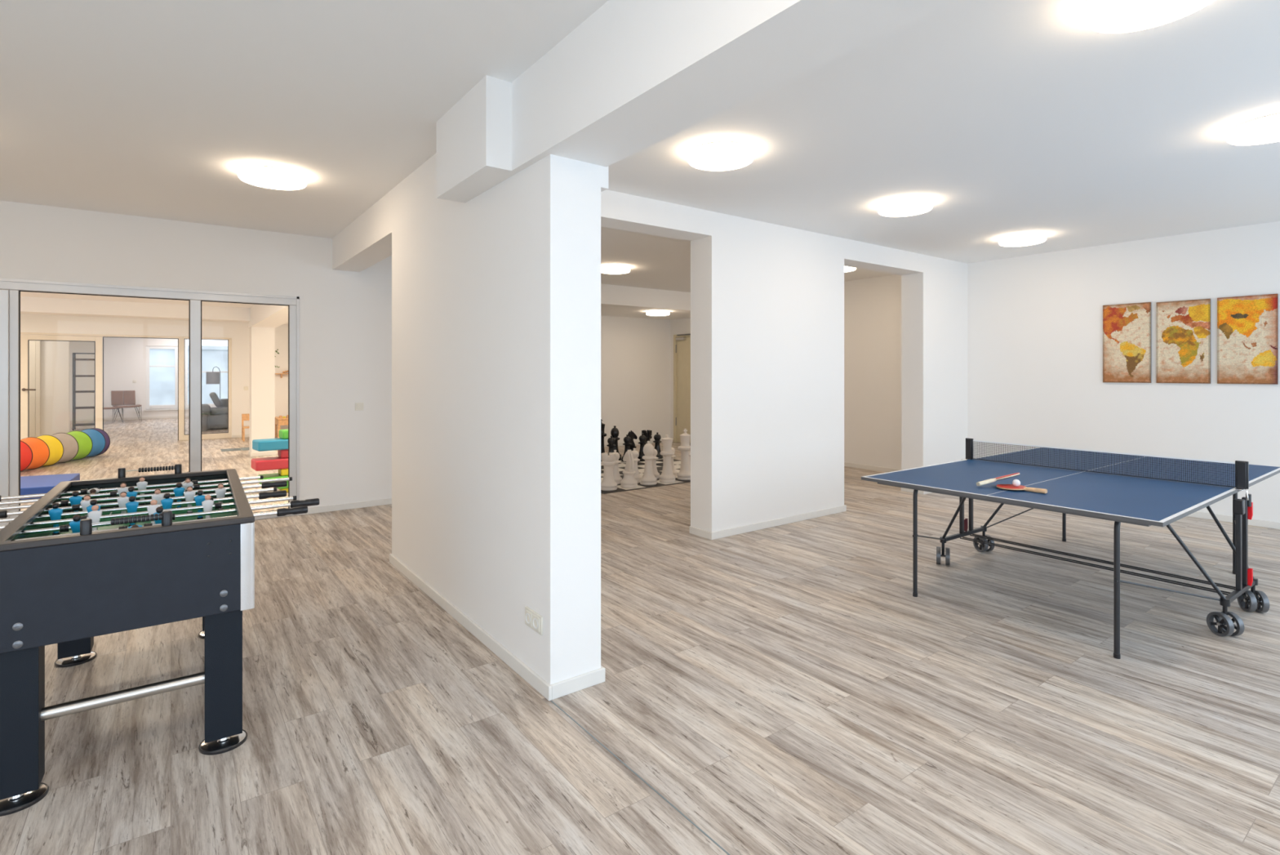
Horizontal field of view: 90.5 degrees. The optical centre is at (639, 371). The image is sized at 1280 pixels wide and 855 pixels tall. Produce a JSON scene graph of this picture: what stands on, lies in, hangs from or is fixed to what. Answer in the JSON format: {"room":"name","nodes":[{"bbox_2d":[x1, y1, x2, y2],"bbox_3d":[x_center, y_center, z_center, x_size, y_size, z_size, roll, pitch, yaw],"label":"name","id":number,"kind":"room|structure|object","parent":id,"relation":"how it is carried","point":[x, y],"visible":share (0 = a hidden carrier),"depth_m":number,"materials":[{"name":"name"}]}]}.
{"room":"common room","nodes":[
{"label":"common room","id":0,"kind":"room"},
{"bbox_2d":[40,334,69,435],"bbox_3d":[-14.010,0.030,11.621,5.300,2.750,0.150,0,0,-36],"label":"wall","id":1,"kind":"structure","parent":0,"point":[55,355],"depth_m":13.01,"materials":[{"name":"white paint"}]},
{"bbox_2d":[29,340,40,437],"bbox_3d":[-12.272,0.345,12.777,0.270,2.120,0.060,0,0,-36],"label":"door","id":2,"kind":"structure","parent":1,"relation":"in","point":[34,345],"depth_m":12.80,"materials":[{"name":"beige wood"}]},
{"bbox_2d":[69,335,188,419],"bbox_3d":[-15.953,0.030,18.113,9.900,2.750,0.300,0,0,-36],"label":"wall","id":3,"kind":"structure","parent":0,"point":[124,358],"depth_m":18.44,"materials":[{"name":"white paint"}]},
{"bbox_2d":[69,415,188,421],"bbox_3d":[-15.779,1.374,18.046,9.700,0.062,0.015,0,0,-36],"label":"baseboard","id":4,"kind":"structure","parent":3,"relation":"attached to","point":[173,416],"depth_m":18.64,"materials":[{"name":"white wood"}]},
{"bbox_2d":[144,345,177,410],"bbox_3d":[-14.399,0.190,19.115,0.845,1.930,0.140,0,0,-36],"label":"window","id":5,"kind":"structure","parent":3,"relation":"in","point":[151,407],"depth_m":19.10,"materials":[{"name":"white plastic"}]},
{"bbox_2d":[20,313,288,437],"bbox_3d":[-11.196,0.030,11.685,9.900,2.750,0.135,0,0,-36],"label":"wall","id":6,"kind":"structure","parent":0,"point":[238,332],"depth_m":13.37,"materials":[{"name":"white paint"}]},
{"bbox_2d":[20,332,231,440],"bbox_3d":[-10.016,0.352,12.523,3.285,2.145,0.070,0,0,-36],"label":"window","id":7,"kind":"structure","parent":6,"relation":"in","point":[181,436],"depth_m":12.97,"materials":[{"name":"beige paint"}]},
{"bbox_2d":[20,334,102,439],"bbox_3d":[-10.814,0.360,11.866,1.150,2.070,0.139,0,0,-36],"label":"door frame","id":8,"kind":"structure","parent":7,"relation":"attached to","point":[24,339],"depth_m":11.73,"materials":[{"name":"beige paint"}]},
{"bbox_2d":[20,291,288,324],"bbox_3d":[-8.490,-1.350,8.111,10.000,0.590,8.860,0,0,-36],"label":"ceiling","id":9,"kind":"structure","parent":0,"point":[28,294],"depth_m":9.44,"materials":[{"name":"white paint"}]},
{"bbox_2d":[20,296,250,321],"bbox_3d":[-9.777,-0.950,8.253,8.100,0.210,0.300,0,0,-36],"label":"beam","id":10,"kind":"structure","parent":9,"relation":"attached to","point":[28,304],"depth_m":9.56,"materials":[{"name":"white paint"}]},
{"bbox_2d":[149,338,227,409],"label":"window","id":11,"kind":"structure","parent":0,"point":[162,379],"depth_m":24.95,"materials":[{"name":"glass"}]},
{"bbox_2d":[0,200,391,514],"bbox_3d":[-4.003,0.030,5.830,5.700,2.750,0.145,0,0,-36],"label":"wall","id":12,"kind":"structure","parent":0,"point":[345,317],"depth_m":6.24,"materials":[{"name":"white paint"}]},
{"bbox_2d":[0,278,299,523],"bbox_3d":[-4.818,0.335,5.177,3.612,2.140,0.085,0,0,-36],"label":"window frame","id":13,"kind":"structure","parent":12,"relation":"in","point":[195,298],"depth_m":5.72,"materials":[{"name":"metal"}]},
{"bbox_2d":[0,288,8,525],"bbox_3d":[-5.360,0.375,4.676,1.000,2.040,0.060,0,0,-43],"label":"door","id":14,"kind":"structure","parent":13,"relation":"attached to","point":[4,294],"depth_m":4.98,"materials":[{"name":"metal"}]},
{"bbox_2d":[248,304,288,328],"bbox_3d":[-4.874,-0.900,8.672,0.360,0.310,5.460,0,0,-36],"label":"beam","id":15,"kind":"structure","parent":12,"relation":"attached to","point":[261,315],"depth_m":9.21,"materials":[{"name":"white paint"}]},
{"bbox_2d":[306,497,391,514],"bbox_3d":[-2.480,1.374,6.857,2.030,0.062,0.015,0,0,-36],"label":"baseboard","id":16,"kind":"structure","parent":12,"relation":"attached to","point":[382,501],"depth_m":6.48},
{"bbox_2d":[355,402,363,410],"bbox_3d":[-2.898,0.360,6.548,0.081,0.081,0.016,0,0,-36],"label":"light switch","id":17,"kind":"object","parent":12,"relation":"attached to","point":[358,406],"visible":1,"depth_m":6.54,"materials":[{"name":"plastic"}]},
{"bbox_2d":[248,326,275,452],"bbox_3d":[-6.417,0.325,10.765,0.340,2.160,0.340,0,0,-36],"label":"column","id":18,"kind":"structure","parent":0,"point":[261,340],"depth_m":10.62,"materials":[{"name":"white paint"}]},
{"bbox_2d":[248,450,275,456],"bbox_3d":[-6.417,1.374,10.765,0.370,0.062,0.370,0,0,-36],"label":"baseboard","id":19,"kind":"structure","parent":18,"relation":"attached to","point":[264,453],"depth_m":10.62,"materials":[{"name":"white wood"}]},
{"bbox_2d":[332,153,600,684],"bbox_3d":[-1.642,0.030,4.641,0.259,2.750,4.575,0,0,-36],"label":"wall","id":20,"kind":"structure","parent":0,"point":[496,294],"depth_m":3.10,"materials":[{"name":"white paint"}]},
{"bbox_2d":[435,75,511,201],"bbox_3d":[-0.848,-1.140,3.184,0.125,0.410,0.672,0,0,-36],"label":"beam","id":21,"kind":"structure","parent":20,"relation":"attached to","point":[473,138],"depth_m":3.01,"materials":[{"name":"white paint"}]},
{"bbox_2d":[389,553,604,700],"bbox_3d":[-1.004,1.374,3.779,0.289,0.062,2.460,0,0,-36],"label":"baseboard","id":22,"kind":"structure","parent":20,"relation":"attached to","point":[575,683],"depth_m":3.04,"materials":[{"name":"white wood"}]},
{"bbox_2d":[524,605,542,635],"bbox_3d":[-0.479,1.113,2.838,0.016,0.081,0.162,0,0,-36],"label":"wall socket","id":23,"kind":"object","parent":20,"relation":"attached to","point":[533,620],"visible":1,"depth_m":2.82,"materials":[{"name":"plastic"}]},
{"bbox_2d":[600,165,608,191],"bbox_3d":[-0.606,-1.091,3.493,0.042,0.507,1.494,0,0,-36],"label":"trim","id":24,"kind":"structure","parent":20,"relation":"attached to","point":[604,171],"depth_m":2.89,"materials":[{"name":"white paint"}]},
{"bbox_2d":[459,0,960,203],"bbox_3d":[0.620,-1.140,1.579,0.325,0.410,5.000,0,0,-36],"label":"beam","id":25,"kind":"structure","parent":20,"relation":"attached to","point":[635,75],"depth_m":2.13,"materials":[{"name":"white paint"}]},
{"bbox_2d":[600,315,670,444],"bbox_3d":[-1.058,0.030,11.601,5.900,2.750,0.150,0,0,-36],"label":"wall","id":26,"kind":"structure","parent":0,"point":[635,352],"depth_m":12.23,"materials":[{"name":"white paint"}]},
{"bbox_2d":[0,417,1279,854],"bbox_3d":[-5.471,1.435,9.915,17.000,0.060,25.950,0,0,-36],"label":"floor","id":27,"kind":"structure","parent":0,"point":[788,689],"depth_m":2.70,"materials":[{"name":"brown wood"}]},
{"bbox_2d":[20,472,79,499],"bbox_3d":[-7.430,1.340,7.209,1.568,0.130,1.092,0,0,-30],"label":"mat","id":28,"kind":"object","parent":27,"relation":"on","point":[37,484],"visible":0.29,"depth_m":7.32,"materials":[{"name":"blue plastic"}]},
{"bbox_2d":[20,427,110,471],"bbox_3d":[-8.872,1.173,9.500,0.520,0.468,2.271,0,0,-12],"label":"tunnel","id":29,"kind":"object","parent":27,"relation":"on","point":[40,451],"visible":0.85,"depth_m":9.54,"materials":[{"name":"multicoloured fabric"}]},
{"bbox_2d":[72,352,94,430],"bbox_3d":[-13.507,0.475,15.445,0.444,1.860,0.344,0,0,-36],"label":"shelf rack","id":30,"kind":"object","parent":27,"relation":"on","point":[74,375],"visible":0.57,"depth_m":15.32,"materials":[{"name":"black metal"}]},
{"bbox_2d":[93,405,123,422],"bbox_3d":[-14.447,1.177,17.238,0.600,0.462,0.560,0,0,-41],"label":"footstool","id":31,"kind":"object","parent":27,"relation":"on","point":[119,406],"visible":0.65,"depth_m":17.20,"materials":[{"name":"brown leather"}]},
{"bbox_2d":[111,390,142,421],"bbox_3d":[-14.633,0.976,18.060,0.620,0.865,0.708,0,0,-45],"label":"lounge chair","id":32,"kind":"object","parent":27,"relation":"on","point":[120,397],"visible":0.9,"depth_m":18.18,"materials":[{"name":"brown leather"}]},
{"bbox_2d":[0,463,319,816],"bbox_3d":[-2.172,0.951,2.765,1.310,0.909,1.503,0,0,-35],"label":"foosball table","id":33,"kind":"object","parent":27,"relation":"on","point":[88,558],"visible":1,"depth_m":2.26,"materials":[{"name":"wood"}]},
{"bbox_2d":[201,413,212,431],"bbox_3d":[-10.355,1.192,14.982,0.503,0.426,0.394,0,0,-36],"label":"potted plant","id":34,"kind":"object","parent":27,"relation":"on","point":[204,415],"visible":0.71,"depth_m":14.95,"materials":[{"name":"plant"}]},
{"bbox_2d":[205,366,220,399],"bbox_3d":[-11.964,0.626,17.893,0.468,1.558,0.316,0,0,-36],"label":"floor lamp","id":35,"kind":"object","parent":27,"relation":"on","point":[212,377],"visible":0.79,"depth_m":17.75,"materials":[{"name":"black metal"}]},
{"bbox_2d":[201,398,227,430],"bbox_3d":[-10.069,1.045,16.061,1.780,0.720,0.840,0,0,-36],"label":"sofa","id":36,"kind":"object","parent":27,"relation":"on","point":[218,419],"visible":0.3,"depth_m":15.43,"materials":[{"name":"grey fabric"}]},
{"bbox_2d":[208,391,222,407],"bbox_3d":[-10.497,0.688,15.682,0.248,0.364,0.400,0,0,-36],"label":"cushion","id":37,"kind":"object","parent":36,"relation":"on","point":[214,397],"visible":1,"depth_m":15.53,"materials":[{"name":"grey fabric"}]},
{"bbox_2d":[210,406,227,414],"bbox_3d":[-10.029,0.965,15.991,1.360,0.160,0.600,0,0,-36],"label":"seat cushion","id":38,"kind":"object","parent":36,"relation":"on","point":[220,410],"depth_m":15.48,"materials":[{"name":"grey fabric"}]},
{"bbox_2d":[220,447,248,451],"bbox_3d":[-7.268,1.403,11.478,0.530,0.003,0.500,0,0,-36],"label":"sheet","id":39,"kind":"object","parent":27,"relation":"on","point":[240,448],"visible":0.79,"depth_m":11.43,"materials":[{"name":"grey"}]},
{"bbox_2d":[241,413,248,441],"bbox_3d":[-7.978,1.135,12.993,0.290,0.540,0.300,0,0,-36],"label":"child chair","id":40,"kind":"object","parent":27,"relation":"on","point":[244,416],"visible":0.52,"depth_m":13.01,"materials":[{"name":"brown wood"}]},
{"bbox_2d":[275,416,288,437],"bbox_3d":[-7.426,1.190,13.725,0.810,0.430,0.600,0,0,-36],"label":"table","id":41,"kind":"object","parent":27,"relation":"on","point":[279,421],"visible":0.24,"depth_m":13.33,"materials":[{"name":"brown wood"}]},
{"bbox_2d":[279,488,288,492],"bbox_3d":[-4.007,1.377,7.584,0.520,0.055,0.240,0,0,-36],"label":"foam block","id":42,"kind":"object","parent":27,"relation":"on","point":[282,489],"visible":0.21,"depth_m":7.36,"materials":[{"name":"yellow plastic"}]},
{"bbox_2d":[276,481,288,488],"bbox_3d":[-4.021,1.312,7.561,0.570,0.075,0.260,0,0,-39],"label":"foam block","id":43,"kind":"object","parent":42,"relation":"on","point":[286,486],"visible":0.1,"depth_m":7.33,"materials":[{"name":"green plastic"}]},
{"bbox_2d":[257,472,288,484],"bbox_3d":[-4.110,1.240,7.496,0.690,0.070,0.340,0,0,-33],"label":"foam block","id":44,"kind":"object","parent":43,"relation":"on","point":[267,476],"visible":0.3,"depth_m":7.30,"materials":[{"name":"green plastic"}]},
{"bbox_2d":[278,468,288,475],"bbox_3d":[-4.066,1.163,7.528,0.380,0.085,0.260,0,0,-36],"label":"foam block","id":45,"kind":"object","parent":44,"relation":"on","point":[283,472],"visible":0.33,"depth_m":7.34,"materials":[{"name":"yellow plastic"}]},
{"bbox_2d":[251,456,288,471],"bbox_3d":[-4.152,1.062,7.465,0.695,0.115,0.300,0,0,-40],"label":"foam block","id":46,"kind":"object","parent":45,"relation":"on","point":[276,462],"visible":0.48,"depth_m":7.25,"materials":[{"name":"red plastic"}]},
{"bbox_2d":[277,448,288,457],"bbox_3d":[-4.069,0.953,7.550,0.400,0.105,0.260,0,0,-36],"label":"foam block","id":47,"kind":"object","parent":46,"relation":"on","point":[281,453],"visible":0.35,"depth_m":7.36,"materials":[{"name":"red plastic"}]},
{"bbox_2d":[252,437,288,451],"bbox_3d":[-4.152,0.843,7.477,0.680,0.115,0.280,0,0,-45],"label":"foam block","id":48,"kind":"object","parent":47,"relation":"on","point":[266,444],"visible":0.54,"depth_m":7.25,"materials":[{"name":"blue plastic"}]},
{"bbox_2d":[279,428,288,439],"bbox_3d":[-4.069,0.735,7.563,0.385,0.100,0.240,0,0,-39],"label":"foam block","id":49,"kind":"object","parent":48,"relation":"on","point":[283,433],"visible":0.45,"depth_m":7.38,"materials":[{"name":"green plastic"}]},
{"bbox_2d":[551,700,730,854],"bbox_3d":[0.809,1.404,1.103,0.004,0.001,3.990,0,0,-36],"label":"trim","id":50,"kind":"structure","parent":27,"relation":"on","point":[621,761],"depth_m":2.15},
{"bbox_2d":[600,456,690,493],"bbox_3d":[-0.156,1.403,9.028,2.490,0.004,2.490,0,0,-36],"label":"mat","id":51,"kind":"object","parent":27,"relation":"on","point":[641,464],"visible":0.12,"depth_m":8.69,"materials":[{"name":"white"}]},
{"bbox_2d":[600,418,606,461],"bbox_3d":[-0.620,1.072,9.991,0.212,0.658,0.212,0,0,-36],"label":"king","id":52,"kind":"object","parent":51,"relation":"on","point":[603,434],"visible":0.4,"depth_m":9.94,"materials":[{"name":"black plastic"}]},
{"bbox_2d":[600,452,617,490],"bbox_3d":[-0.375,1.187,7.560,0.212,0.428,0.212,0,0,-36],"label":"chess rook","id":53,"kind":"object","parent":51,"relation":"on","point":[608,483],"visible":0.99,"depth_m":7.50,"materials":[{"name":"white plastic"}]},
{"bbox_2d":[606,435,616,454],"bbox_3d":[-0.441,1.191,9.750,0.182,0.420,0.182,0,0,-36],"label":"pawn","id":54,"kind":"object","parent":51,"relation":"on","point":[611,441],"visible":0.48,"depth_m":9.71,"materials":[{"name":"black plastic"}]},
{"bbox_2d":[610,425,621,459],"bbox_3d":[-0.403,1.131,10.152,0.212,0.540,0.212,0,0,-36],"label":"bishop","id":55,"kind":"object","parent":51,"relation":"on","point":[615,431],"visible":0.6,"depth_m":10.11,"materials":[{"name":"black plastic"}]},
{"bbox_2d":[613,449,622,484],"bbox_3d":[-0.312,1.191,7.979,0.182,0.420,0.182,0,0,-36],"label":"pawn","id":56,"kind":"object","parent":51,"relation":"on","point":[617,478],"visible":0.56,"depth_m":7.93,"materials":[{"name":"white plastic"}]},
{"bbox_2d":[621,434,631,462],"bbox_3d":[-0.200,1.191,9.928,0.182,0.420,0.182,0,0,-36],"label":"pawn","id":57,"kind":"object","parent":51,"relation":"on","point":[627,439],"visible":0.7,"depth_m":9.89,"materials":[{"name":"black plastic"}]},
{"bbox_2d":[620,449,637,488],"bbox_3d":[-0.134,1.175,7.738,0.212,0.451,0.212,0,0,-36],"label":"knight","id":58,"kind":"object","parent":51,"relation":"on","point":[628,481],"visible":1,"depth_m":7.68,"materials":[{"name":"white plastic"}]},
{"bbox_2d":[627,430,637,450],"bbox_3d":[-0.137,1.175,10.348,0.212,0.451,0.212,0,0,-8],"label":"knight","id":59,"kind":"object","parent":51,"relation":"on","point":[630,433],"visible":0.49,"depth_m":10.32,"materials":[{"name":"black plastic"}]},
{"bbox_2d":[631,448,641,481],"bbox_3d":[-0.071,1.191,8.158,0.182,0.420,0.182,0,0,-36],"label":"pawn","id":60,"kind":"object","parent":51,"relation":"on","point":[635,453],"visible":0.58,"depth_m":8.11,"materials":[{"name":"white plastic"}]},
{"bbox_2d":[637,433,647,460],"bbox_3d":[0.041,1.191,10.107,0.182,0.420,0.182,0,0,-36],"label":"pawn","id":61,"kind":"object","parent":51,"relation":"on","point":[642,437],"visible":0.77,"depth_m":10.06,"materials":[{"name":"black plastic"}]},
{"bbox_2d":[641,429,652,444],"bbox_3d":[0.112,1.187,10.533,0.212,0.428,0.212,0,0,-36],"label":"chess rook","id":62,"kind":"object","parent":51,"relation":"on","point":[647,433],"visible":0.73,"depth_m":10.47,"materials":[{"name":"black plastic"}]},
{"bbox_2d":[640,440,657,484],"bbox_3d":[0.107,1.131,7.917,0.212,0.540,0.212,0,0,-36],"label":"bishop","id":63,"kind":"object","parent":51,"relation":"on","point":[648,477],"visible":1,"depth_m":7.87,"materials":[{"name":"white plastic"}]},
{"bbox_2d":[652,446,659,479],"bbox_3d":[0.170,1.191,8.336,0.182,0.420,0.182,0,0,-36],"label":"pawn","id":64,"kind":"object","parent":51,"relation":"on","point":[655,473],"visible":0.42,"depth_m":8.29,"materials":[{"name":"white plastic"}]},
{"bbox_2d":[653,431,662,458],"bbox_3d":[0.282,1.191,10.285,0.182,0.420,0.182,0,0,-36],"label":"pawn","id":65,"kind":"object","parent":51,"relation":"on","point":[657,437],"visible":0.8,"depth_m":10.24,"materials":[{"name":"black plastic"}]},
{"bbox_2d":[658,434,675,482],"bbox_3d":[0.348,1.102,8.095,0.212,0.598,0.212,0,0,-36],"label":"chess queen","id":66,"kind":"object","parent":51,"relation":"on","point":[667,475],"visible":1,"depth_m":8.04,"materials":[{"name":"white plastic"}]},
{"bbox_2d":[671,447,677,476],"bbox_3d":[0.411,1.191,8.514,0.182,0.420,0.182,0,0,-36],"label":"pawn","id":67,"kind":"object","parent":51,"relation":"on","point":[674,471],"visible":0.24,"depth_m":8.47,"materials":[{"name":"white plastic"}]},
{"bbox_2d":[676,428,690,479],"bbox_3d":[0.589,1.072,8.273,0.212,0.658,0.212,0,0,-36],"label":"king","id":68,"kind":"object","parent":51,"relation":"on","point":[684,473],"visible":0.95,"depth_m":8.22,"materials":[{"name":"white plastic"}]},
{"bbox_2d":[688,449,690,468],"bbox_3d":[0.652,1.191,8.693,0.182,0.420,0.182,0,0,-36],"label":"pawn","id":69,"kind":"object","parent":51,"relation":"on","point":[690,450],"visible":0.11,"depth_m":8.66,"materials":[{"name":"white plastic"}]},
{"bbox_2d":[861,437,1279,658],"bbox_3d":[2.968,0.956,4.218,2.740,0.898,1.695,0,0,-36],"label":"table","id":70,"kind":"object","parent":27,"relation":"on","point":[1138,489],"visible":1,"depth_m":3.77,"materials":[{"name":"blue wood"}]},
{"bbox_2d":[976,472,1019,485],"bbox_3d":[2.078,0.619,3.656,0.244,0.082,0.147,0,0,-27],"label":"bat","id":71,"kind":"object","parent":70,"relation":"on","point":[991,480],"visible":1,"depth_m":3.65,"materials":[{"name":"brown wood"}]},
{"bbox_2d":[996,484,1047,493],"bbox_3d":[2.140,0.655,3.560,0.151,0.024,0.252,0,-1,-36],"label":"bat","id":72,"kind":"object","parent":70,"relation":"on","point":[1005,486],"visible":0.95,"depth_m":3.53,"materials":[{"name":"red rubber"}]},
{"bbox_2d":[1012,479,1020,486],"bbox_3d":[2.128,0.627,3.583,0.040,0.040,0.040,0,0,-36],"label":"ball","id":73,"kind":"object","parent":72,"relation":"on","point":[1016,482],"visible":1,"depth_m":3.57,"materials":[{"name":"white plastic"}]},
{"bbox_2d":[0,0,1279,292],"bbox_3d":[1.010,-1.495,4.729,12.750,0.300,9.900,0,0,-36],"label":"ceiling","id":74,"kind":"structure","parent":0,"point":[1011,117],"depth_m":3.43,"materials":[{"name":"white paint"}]},
{"bbox_2d":[237,164,307,190],"bbox_3d":[-2.480,-1.310,4.286,0.410,0.071,0.410,0,0,-36],"label":"ceiling light","id":75,"kind":"object","parent":74,"relation":"attached to","point":[273,177],"visible":1,"depth_m":4.20,"materials":[{"name":"white plastic"}]},
{"bbox_2d":[600,264,630,274],"bbox_3d":[-0.329,-1.310,8.134,0.410,0.071,0.410,0,0,-36],"label":"ceiling light","id":76,"kind":"object","parent":74,"relation":"attached to","point":[610,268],"visible":0.88,"depth_m":8.01,"materials":[{"name":"white plastic"}]},
{"bbox_2d":[686,141,755,171],"bbox_3d":[0.491,-1.310,3.859,0.410,0.071,0.410,0,0,-36],"label":"ceiling light","id":77,"kind":"object","parent":74,"relation":"attached to","point":[716,156],"visible":1,"depth_m":3.77,"materials":[{"name":"white plastic"}]},
{"bbox_2d":[844,266,856,272],"bbox_3d":[2.522,-1.310,8.024,0.410,0.071,0.410,0,0,-36],"label":"ceiling light","id":78,"kind":"object","parent":74,"relation":"attached to","point":[846,268],"visible":0.12,"depth_m":7.90,"materials":[{"name":"white plastic"}]},
{"bbox_2d":[877,197,933,217],"bbox_3d":[2.115,-1.310,5.061,0.410,0.071,0.410,0,0,-36],"label":"ceiling light","id":79,"kind":"object","parent":74,"relation":"attached to","point":[906,206],"visible":1,"depth_m":4.96,"materials":[{"name":"white plastic"}]},
{"bbox_2d":[998,232,1046,246],"bbox_3d":[3.803,-1.310,6.310,0.410,0.071,0.410,0,0,-36],"label":"ceiling light","id":80,"kind":"object","parent":74,"relation":"attached to","point":[1028,238],"visible":1,"depth_m":6.20,"materials":[{"name":"white plastic"}]},
{"bbox_2d":[1082,0,1214,33],"bbox_3d":[1.792,-1.310,2.209,0.410,0.071,0.410,0,0,-36],"label":"ceiling light","id":81,"kind":"object","parent":74,"relation":"attached to","point":[1106,16],"visible":1,"depth_m":2.26,"materials":[{"name":"white plastic"}]},
{"bbox_2d":[1225,111,1279,145],"bbox_3d":[3.418,-1.310,3.400,0.410,0.071,0.410,0,0,-36],"label":"ceiling light","id":82,"kind":"object","parent":74,"relation":"attached to","point":[1264,129],"visible":1,"depth_m":3.40,"materials":[{"name":"white plastic"}]},
{"bbox_2d":[600,284,690,319],"bbox_3d":[-0.157,-1.343,11.223,6.900,0.603,1.930,0,0,-36],"label":"ceiling","id":83,"kind":"structure","parent":0,"point":[616,300],"depth_m":10.40,"materials":[{"name":"white paint"}]},
{"bbox_2d":[645,310,670,315],"bbox_3d":[0.309,-1.006,10.902,0.410,0.071,0.410,0,0,-36],"label":"ceiling light","id":84,"kind":"object","parent":83,"relation":"attached to","point":[651,313],"visible":1,"depth_m":10.75,"materials":[{"name":"white plastic"}]},
{"bbox_2d":[600,189,967,532],"bbox_3d":[1.482,0.030,6.135,6.540,2.750,0.270,0,0,-36],"label":"wall","id":85,"kind":"structure","parent":0,"point":[767,299],"depth_m":5.83,"materials":[{"name":"white paint"}]},
{"bbox_2d":[688,487,931,539],"bbox_3d":[1.432,1.374,6.088,6.375,0.062,0.285,0,0,-36],"label":"baseboard","id":86,"kind":"structure","parent":85,"relation":"attached to","point":[766,524],"depth_m":5.71,"materials":[{"name":"white wood"}]},
{"bbox_2d":[670,274,901,469],"bbox_3d":[2.384,0.030,10.513,0.200,2.750,5.695,0,0,-36],"label":"wall","id":87,"kind":"structure","parent":0,"point":[872,305],"depth_m":9.09,"materials":[{"name":"white paint"}]},
{"bbox_2d":[673,333,690,444],"bbox_3d":[0.983,0.335,12.247,0.110,2.140,1.000,0,0,-36],"label":"door","id":88,"kind":"structure","parent":87,"relation":"in","point":[682,342],"depth_m":12.48,"materials":[{"name":"beige wood"}]},
{"bbox_2d":[604,439,901,471],"bbox_3d":[0.306,1.374,8.975,4.970,0.062,5.695,0,0,-36],"label":"baseboard","id":89,"kind":"structure","parent":87,"relation":"attached to","point":[846,464],"depth_m":9.19,"materials":[{"name":"white wood"}]},
{"bbox_2d":[967,221,1279,522],"bbox_3d":[5.815,0.030,5.650,0.150,2.750,5.665,0,0,-36],"label":"wall","id":90,"kind":"structure","parent":0,"point":[1035,322],"depth_m":6.71,"materials":[{"name":"white paint"}]},
{"bbox_2d":[1102,302,1151,382],"bbox_3d":[5.034,-0.295,6.561,0.021,0.815,0.407,0,0,-36],"label":"picture","id":91,"kind":"object","parent":90,"relation":"attached to","point":[1126,327],"visible":1,"depth_m":6.54,"materials":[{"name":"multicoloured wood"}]},
{"bbox_2d":[1155,298,1210,383],"bbox_3d":[5.305,-0.291,6.196,0.021,0.807,0.410,0,0,-36],"label":"picture","id":92,"kind":"object","parent":90,"relation":"attached to","point":[1183,327],"visible":1,"depth_m":6.18,"materials":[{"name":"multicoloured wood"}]},
{"bbox_2d":[1187,511,1279,528],"bbox_3d":[5.709,1.374,5.655,0.015,0.062,5.500,0,0,-36],"label":"baseboard","id":93,"kind":"structure","parent":90,"relation":"attached to","point":[1271,524],"depth_m":5.91,"materials":[{"name":"white wood"}]},
{"bbox_2d":[1217,293,1278,384],"bbox_3d":[5.577,-0.292,5.827,0.021,0.809,0.407,0,0,-36],"label":"picture","id":94,"kind":"object","parent":90,"relation":"attached to","point":[1247,326],"visible":1,"depth_m":5.81,"materials":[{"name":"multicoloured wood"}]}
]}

